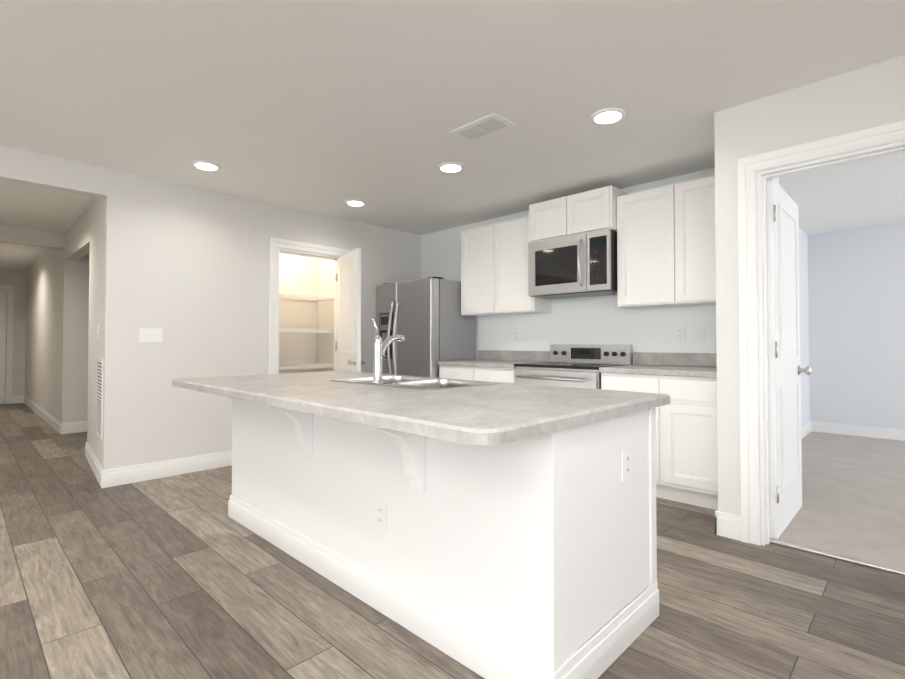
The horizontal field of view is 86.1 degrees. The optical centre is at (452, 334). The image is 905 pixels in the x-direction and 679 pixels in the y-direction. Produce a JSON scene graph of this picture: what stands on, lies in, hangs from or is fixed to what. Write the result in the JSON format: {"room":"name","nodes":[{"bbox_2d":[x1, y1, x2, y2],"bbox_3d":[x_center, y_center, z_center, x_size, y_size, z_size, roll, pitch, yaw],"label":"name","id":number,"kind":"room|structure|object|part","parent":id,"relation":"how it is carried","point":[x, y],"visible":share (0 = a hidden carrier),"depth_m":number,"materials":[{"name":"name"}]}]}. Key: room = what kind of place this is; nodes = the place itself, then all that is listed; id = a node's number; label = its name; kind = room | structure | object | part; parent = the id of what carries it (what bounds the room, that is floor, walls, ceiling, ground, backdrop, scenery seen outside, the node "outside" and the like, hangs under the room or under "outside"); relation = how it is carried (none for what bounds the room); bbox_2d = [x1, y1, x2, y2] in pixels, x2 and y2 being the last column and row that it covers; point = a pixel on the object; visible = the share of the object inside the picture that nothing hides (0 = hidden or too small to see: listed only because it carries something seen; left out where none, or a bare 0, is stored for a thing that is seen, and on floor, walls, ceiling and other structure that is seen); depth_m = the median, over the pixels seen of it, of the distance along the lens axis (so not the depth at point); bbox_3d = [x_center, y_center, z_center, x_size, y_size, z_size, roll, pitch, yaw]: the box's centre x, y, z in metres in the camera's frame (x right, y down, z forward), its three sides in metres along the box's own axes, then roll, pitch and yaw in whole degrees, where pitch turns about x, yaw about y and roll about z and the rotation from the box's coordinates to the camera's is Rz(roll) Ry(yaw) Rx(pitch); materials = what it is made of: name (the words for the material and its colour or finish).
{"room":"kitchen","nodes":[
{"label":"kitchen","id":0,"kind":"room"},
{"bbox_2d":[0,268,26,397],"bbox_3d":[-8.408,0.026,8.476,0.120,2.440,1.640,-1,-1,44],"label":"wall","id":1,"kind":"structure","parent":0,"point":[16,279],"depth_m":8.86,"materials":[{"name":"white paint"}]},
{"bbox_2d":[0,290,6,403],"bbox_3d":[-8.361,0.217,8.399,0.054,2.030,0.900,-1,-1,44],"label":"front door","id":2,"kind":"structure","parent":1,"relation":"in","point":[3,294],"depth_m":8.68,"materials":[{"name":"white wood"}]},
{"bbox_2d":[0,285,13,403],"bbox_3d":[-8.372,0.175,8.411,0.020,2.140,1.100,-1,-1,44],"label":"door frame","id":3,"kind":"structure","parent":1,"relation":"attached to","point":[9,338],"depth_m":8.77,"materials":[{"name":"white wood"}]},
{"bbox_2d":[12,395,23,403],"bbox_3d":[-7.931,1.185,8.850,0.015,0.135,0.170,-1,-1,44],"label":"baseboard","id":4,"kind":"structure","parent":1,"relation":"attached to","point":[17,399],"depth_m":8.84,"materials":[{"name":"white wood"}]},
{"bbox_2d":[0,224,88,422],"bbox_3d":[-4.733,-0.018,5.916,0.120,2.440,2.850,-1,-1,44],"label":"wall","id":5,"kind":"structure","parent":0,"point":[74,346],"depth_m":5.91,"materials":[{"name":"white paint"}]},
{"bbox_2d":[62,421,86,433],"bbox_3d":[-4.238,1.141,6.308,0.015,0.135,1.330,-1,-1,44],"label":"baseboard","id":6,"kind":"structure","parent":5,"relation":"attached to","point":[73,427],"depth_m":5.91,"materials":[{"name":"white wood"}]},
{"bbox_2d":[25,208,89,420],"bbox_3d":[-5.684,-0.002,6.889,6.000,2.440,0.120,-1,-1,44],"label":"wall","id":7,"kind":"structure","parent":0,"point":[43,344],"depth_m":6.79,"materials":[{"name":"white paint"}]},
{"bbox_2d":[24,395,61,433],"bbox_3d":[-6.292,1.159,7.366,4.435,0.135,0.015,-1,-1,44],"label":"baseboard","id":8,"kind":"structure","parent":7,"relation":"attached to","point":[51,420],"depth_m":6.84,"materials":[{"name":"white wood"}]},
{"bbox_2d":[87,168,142,469],"bbox_3d":[-3.071,-0.047,4.269,1.400,2.440,0.235,-1,-1,44],"label":"wall","id":9,"kind":"structure","parent":0,"point":[115,266],"depth_m":3.80,"materials":[{"name":"white paint"}]},
{"bbox_2d":[85,442,103,486],"bbox_3d":[-3.113,1.105,4.196,0.015,0.135,1.420,1,-1,-41],"label":"baseboard","id":10,"kind":"structure","parent":9,"relation":"attached to","point":[95,465],"depth_m":4.09,"materials":[{"name":"white wood"}]},
{"bbox_2d":[96,324,102,439],"bbox_3d":[-2.851,0.364,3.907,0.015,0.905,0.410,1,-1,-41],"label":"air vent","id":11,"kind":"object","parent":9,"relation":"in","point":[99,419],"visible":1,"depth_m":3.84,"materials":[{"name":"white metal"}]},
{"bbox_2d":[0,145,420,463],"bbox_3d":[-2.014,-0.044,4.438,0.120,2.440,4.760,-1,-1,44],"label":"wall","id":12,"kind":"structure","parent":0,"point":[205,284],"depth_m":4.21,"materials":[{"name":"white paint"}]},
{"bbox_2d":[139,328,162,342],"bbox_3d":[-2.432,0.007,3.909,0.016,0.115,0.167,-1,-1,44],"label":"switch plate","id":13,"kind":"object","parent":12,"relation":"attached to","point":[150,335],"visible":1,"depth_m":3.91,"materials":[{"name":"white plastic"}]},
{"bbox_2d":[101,450,231,487],"bbox_3d":[-2.202,1.103,4.128,0.015,0.135,1.300,-1,-1,44],"label":"baseboard","id":14,"kind":"structure","parent":12,"relation":"attached to","point":[139,473],"depth_m":3.96,"materials":[{"name":"white wood"}]},
{"bbox_2d":[268,237,349,373],"bbox_3d":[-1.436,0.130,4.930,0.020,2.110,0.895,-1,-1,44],"label":"door frame","id":15,"kind":"structure","parent":12,"relation":"attached to","point":[275,244],"depth_m":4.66,"materials":[{"name":"white wood"}]},
{"bbox_2d":[335,248,365,371],"bbox_3d":[-1.054,0.177,4.877,0.169,1.990,0.692,1,-1,-30],"label":"pantry door","id":16,"kind":"structure","parent":12,"relation":"in","point":[348,342],"depth_m":4.78,"materials":[{"name":"white wood"}]},
{"bbox_3d":[-0.917,0.260,4.636,0.169,0.064,0.064,1,-1,-30],"label":"knob","id":17,"kind":"part","parent":16,"relation":"part of","materials":[{"name":"grey metal"}]},
{"bbox_2d":[279,253,317,373],"bbox_3d":[-2.074,-0.025,5.553,0.120,2.440,1.335,-1,-1,44],"label":"wall","id":18,"kind":"structure","parent":0,"point":[298,275],"depth_m":5.72,"materials":[{"name":"white paint"}]},
{"bbox_2d":[279,294,333,369],"bbox_3d":[-1.883,0.172,5.363,0.406,1.209,1.091,-1,-1,44],"label":"shelf","id":19,"kind":"object","parent":18,"relation":"attached to","point":[300,366],"visible":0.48,"depth_m":5.39,"materials":[{"name":"white wood"}]},
{"bbox_2d":[317,258,333,371],"bbox_3d":[-1.357,-0.022,5.703,0.700,2.440,0.120,-1,-1,44],"label":"wall","id":20,"kind":"structure","parent":0,"point":[325,309],"depth_m":5.78,"materials":[{"name":"white paint"}]},
{"bbox_2d":[0,403,904,678],"bbox_3d":[-1.934,1.211,3.551,16.240,0.100,12.570,-1,-1,44],"label":"floor","id":21,"kind":"structure","parent":0,"point":[183,576],"depth_m":2.06,"materials":[{"name":"brown wood"}]},
{"bbox_2d":[194,390,658,678],"bbox_3d":[-0.366,0.719,2.443,2.395,0.844,0.986,-1,-1,44],"label":"kitchen island","id":22,"kind":"object","parent":21,"relation":"on","point":[492,530],"depth_m":1.75,"materials":[{"name":"white wood"}]},
{"bbox_2d":[172,371,669,449],"bbox_3d":[-0.392,0.277,2.459,2.475,0.040,1.190,-1,-1,44],"label":"island countertop","id":23,"kind":"structure","parent":22,"relation":"on","point":[482,417],"depth_m":1.76,"materials":[{"name":"grey stone"}]},
{"bbox_2d":[368,318,405,385],"bbox_3d":[-0.333,0.083,2.534,0.260,0.337,0.214,-1,-1,44],"label":"faucet","id":24,"kind":"object","parent":23,"relation":"on","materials":[{"name":"silver metal"}]},
{"bbox_2d":[324,374,495,389],"bbox_3d":[-0.227,0.350,2.639,0.840,0.192,0.520,-1,-1,44],"label":"sink","id":25,"kind":"object","parent":23,"relation":"in","point":[409,382],"depth_m":2.69,"materials":[{"name":"silver metal"}]},
{"bbox_3d":[-0.293,1.075,2.513,2.395,0.135,0.775,-1,-1,44],"label":"baseboard","id":26,"kind":"part","parent":22,"relation":"part of","materials":[{"name":"white wood"}]},
{"bbox_2d":[377,277,475,377],"bbox_3d":[-0.332,0.305,5.356,0.895,1.773,0.771,-1,-1,44],"label":"fridge","id":27,"kind":"object","parent":21,"relation":"on","point":[429,321],"visible":0.52,"depth_m":5.06,"materials":[{"name":"grey metal"}]},
{"bbox_2d":[438,350,549,382],"bbox_3d":[0.414,0.672,4.766,0.958,1.020,0.642,-1,-1,44],"label":"base cabinet","id":28,"kind":"object","parent":21,"relation":"on","point":[493,365],"visible":0.19,"depth_m":4.70,"materials":[{"name":"white wood"}]},
{"bbox_2d":[438,350,549,368],"bbox_3d":[0.414,0.234,4.774,0.958,0.144,0.642,-1,-1,44],"label":"countertop","id":29,"kind":"structure","parent":28,"relation":"on","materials":[{"name":"laminate"}]},
{"bbox_2d":[514,344,632,388],"bbox_3d":[1.008,0.628,4.121,0.778,1.085,0.697,-1,-1,44],"label":"range","id":30,"kind":"object","parent":21,"relation":"on","point":[574,365],"visible":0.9,"depth_m":4.08,"materials":[{"name":"silver metal"}]},
{"bbox_3d":[0.787,0.352,3.898,0.634,0.024,0.063,-1,-1,44],"label":"handle","id":31,"kind":"part","parent":30,"relation":"part of","materials":[{"name":"silver metal"}]},
{"bbox_2d":[599,352,717,509],"bbox_3d":[1.650,0.651,3.566,0.900,1.020,0.642,-1,-1,44],"label":"base cabinet","id":32,"kind":"object","parent":21,"relation":"on","point":[686,450],"visible":0.33,"depth_m":3.28,"materials":[{"name":"white wood"}]},
{"bbox_2d":[599,352,716,377],"bbox_3d":[1.650,0.213,3.573,0.900,0.144,0.642,-1,-1,44],"label":"countertop","id":33,"kind":"structure","parent":32,"relation":"on","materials":[{"name":"stone"}]},
{"bbox_2d":[770,539,904,575],"bbox_3d":[2.025,1.134,2.410,0.810,0.014,0.030,-1,-1,44],"label":"threshold strip","id":34,"kind":"object","parent":21,"relation":"on","point":[863,563],"visible":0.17,"depth_m":2.46,"materials":[{"name":"silver metal"}]},
{"bbox_2d":[0,0,904,269],"bbox_3d":[-1.934,-1.329,3.595,16.240,0.100,12.570,-1,-1,44],"label":"ceiling","id":35,"kind":"structure","parent":0,"point":[327,107],"depth_m":2.60,"materials":[{"name":"white paint"}]},
{"bbox_2d":[192,160,220,170],"bbox_3d":[-1.854,-1.270,3.648,0.194,0.015,0.194,-1,-1,44],"label":"recessed light","id":36,"kind":"object","parent":35,"relation":"in","point":[206,165],"visible":0.98,"depth_m":3.62,"materials":[{"name":"white plastic"}]},
{"bbox_2d":[345,199,365,205],"bbox_3d":[-0.923,-1.253,4.613,0.194,0.015,0.194,-1,-1,44],"label":"recessed light","id":37,"kind":"object","parent":35,"relation":"in","point":[354,202],"visible":1,"depth_m":4.57,"materials":[{"name":"white"}]},
{"bbox_2d":[438,162,463,171],"bbox_3d":[-0.012,-1.269,3.685,0.194,0.015,0.194,-1,-1,44],"label":"recessed light","id":38,"kind":"object","parent":35,"relation":"in","point":[450,167],"visible":0.98,"depth_m":3.66,"materials":[{"name":"white"}]},
{"bbox_2d":[450,113,515,141],"bbox_3d":[0.185,-1.281,3.020,0.360,0.014,0.210,-1,-1,44],"label":"ceiling vent","id":39,"kind":"object","parent":35,"relation":"in","point":[485,126],"visible":1,"depth_m":3.00,"materials":[{"name":"white metal"}]},
{"bbox_2d":[591,107,624,123],"bbox_3d":[0.916,-1.284,2.853,0.194,0.015,0.194,-1,-1,44],"label":"recessed light","id":40,"kind":"object","parent":35,"relation":"in","point":[608,115],"visible":1,"depth_m":2.83,"materials":[{"name":"white plastic"}]},
{"bbox_2d":[421,168,778,364],"bbox_3d":[0.987,-0.038,4.757,3.740,2.440,0.120,-1,-1,44],"label":"wall","id":41,"kind":"structure","parent":0,"point":[600,320],"depth_m":4.46,"materials":[{"name":"white paint"}]},
{"bbox_2d":[461,216,551,316],"bbox_3d":[0.523,-0.654,4.907,0.920,0.897,0.321,-1,-1,44],"label":"upper cabinet","id":42,"kind":"object","parent":41,"relation":"attached to","point":[494,269],"visible":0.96,"depth_m":4.76,"materials":[{"name":"white wood"}]},
{"bbox_2d":[513,330,518,340],"bbox_3d":[0.655,0.011,4.989,0.075,0.115,0.008,-1,-1,44],"label":"outlet","id":43,"kind":"object","parent":41,"relation":"attached to","point":[515,335],"visible":1,"depth_m":4.99,"materials":[{"name":"white plastic"}]},
{"bbox_2d":[529,185,627,242],"bbox_3d":[1.114,-1.014,4.283,0.801,0.350,0.401,-1,-1,44],"label":"upper cabinet","id":44,"kind":"object","parent":41,"relation":"attached to","point":[594,210],"visible":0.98,"depth_m":4.09,"materials":[{"name":"white wood"}]},
{"bbox_2d":[528,229,616,298],"bbox_3d":[1.090,-0.588,4.250,0.781,0.490,0.471,-1,-1,44],"label":"microwave","id":45,"kind":"object","parent":44,"relation":"attached to","point":[579,265],"visible":1,"depth_m":4.08,"materials":[{"name":"grey metal"}]},
{"bbox_3d":[1.051,-0.596,4.001,0.021,0.390,0.060,-1,-1,44],"label":"microwave handle","id":46,"kind":"part","parent":45,"relation":"part of","materials":[{"name":"silver metal"}]},
{"bbox_2d":[617,175,715,308],"bbox_3d":[1.758,-0.675,3.707,0.910,0.897,0.321,-1,-1,44],"label":"upper cabinet","id":47,"kind":"object","parent":41,"relation":"attached to","point":[666,249],"visible":0.75,"depth_m":3.63,"materials":[{"name":"white wood"}]},
{"bbox_2d":[676,326,685,340],"bbox_3d":[1.817,-0.009,3.860,0.075,0.115,0.008,-1,-1,44],"label":"outlet","id":48,"kind":"object","parent":41,"relation":"attached to","point":[680,333],"visible":1,"depth_m":3.85,"materials":[{"name":"white plastic"}]},
{"bbox_2d":[694,326,704,340],"bbox_3d":[1.917,-0.011,3.762,0.075,0.115,0.008,-1,-1,44],"label":"switch plate","id":49,"kind":"object","parent":41,"relation":"attached to","point":[699,333],"visible":1,"depth_m":3.76,"materials":[{"name":"white plastic"}]},
{"bbox_2d":[799,228,809,426],"bbox_3d":[3.248,-0.036,4.888,0.120,2.440,3.220,-1,-1,44],"label":"wall","id":50,"kind":"structure","parent":0,"point":[804,323],"depth_m":5.78,"materials":[{"name":"white paint"}]},
{"bbox_2d":[801,421,810,438],"bbox_3d":[3.297,1.115,4.821,0.015,0.135,3.220,-1,-1,44],"label":"baseboard","id":51,"kind":"structure","parent":50,"relation":"attached to","point":[805,429],"depth_m":5.71,"materials":[{"name":"white wood"}]},
{"bbox_2d":[714,55,904,531],"bbox_3d":[1.932,-0.078,2.486,1.020,2.440,0.120,-1,-1,44],"label":"wall","id":52,"kind":"structure","parent":0,"point":[735,132],"depth_m":2.70,"materials":[{"name":"white paint"}]},
{"bbox_2d":[715,511,740,540],"bbox_3d":[1.557,1.079,2.737,0.135,0.135,0.015,-1,-1,44],"label":"baseboard","id":53,"kind":"structure","parent":52,"relation":"attached to","point":[728,525],"depth_m":2.73,"materials":[{"name":"white wood"}]},
{"bbox_2d":[766,178,810,538],"bbox_3d":[2.048,0.134,2.979,0.169,2.010,0.782,-1,-1,44],"label":"bedroom door","id":54,"kind":"structure","parent":52,"relation":"in","point":[785,369],"depth_m":2.84,"materials":[{"name":"white wood"}]},
{"bbox_3d":[2.272,0.235,3.208,0.169,0.064,0.064,-1,-1,44],"label":"knob","id":55,"kind":"part","parent":54,"relation":"part of","materials":[{"name":"grey metal"}]},
{"bbox_2d":[737,120,904,545],"bbox_3d":[1.958,0.075,2.361,0.990,2.130,0.020,-1,-1,44],"label":"door frame","id":56,"kind":"structure","parent":52,"relation":"attached to","point":[749,168],"depth_m":2.66,"materials":[{"name":"white wood"}]},
{"bbox_2d":[757,141,904,545],"bbox_3d":[2.007,0.121,2.410,0.810,2.040,0.118,-1,-1,44],"label":"trim","id":57,"kind":"structure","parent":52,"relation":"attached to","point":[865,154],"depth_m":2.64,"materials":[{"name":"white wood"}]},
{"bbox_2d":[770,431,904,570],"bbox_3d":[4.784,1.140,2.674,5.140,0.012,4.225,-1,-1,44],"label":"floor","id":58,"kind":"structure","parent":0,"point":[865,473],"depth_m":3.36,"materials":[{"name":"beige carpet"}]},
{"bbox_2d":[807,223,904,429],"bbox_3d":[6.298,-0.047,4.253,5.380,2.440,0.120,-1,-1,44],"label":"wall","id":59,"kind":"structure","parent":0,"point":[856,297],"depth_m":5.67,"materials":[{"name":"white paint"}]},
{"bbox_2d":[811,421,904,440],"bbox_3d":[6.251,1.104,4.185,5.140,0.135,0.015,-1,-1,44],"label":"baseboard","id":60,"kind":"structure","parent":59,"relation":"attached to","point":[867,431],"depth_m":5.65,"materials":[{"name":"white wood"}]}
]}

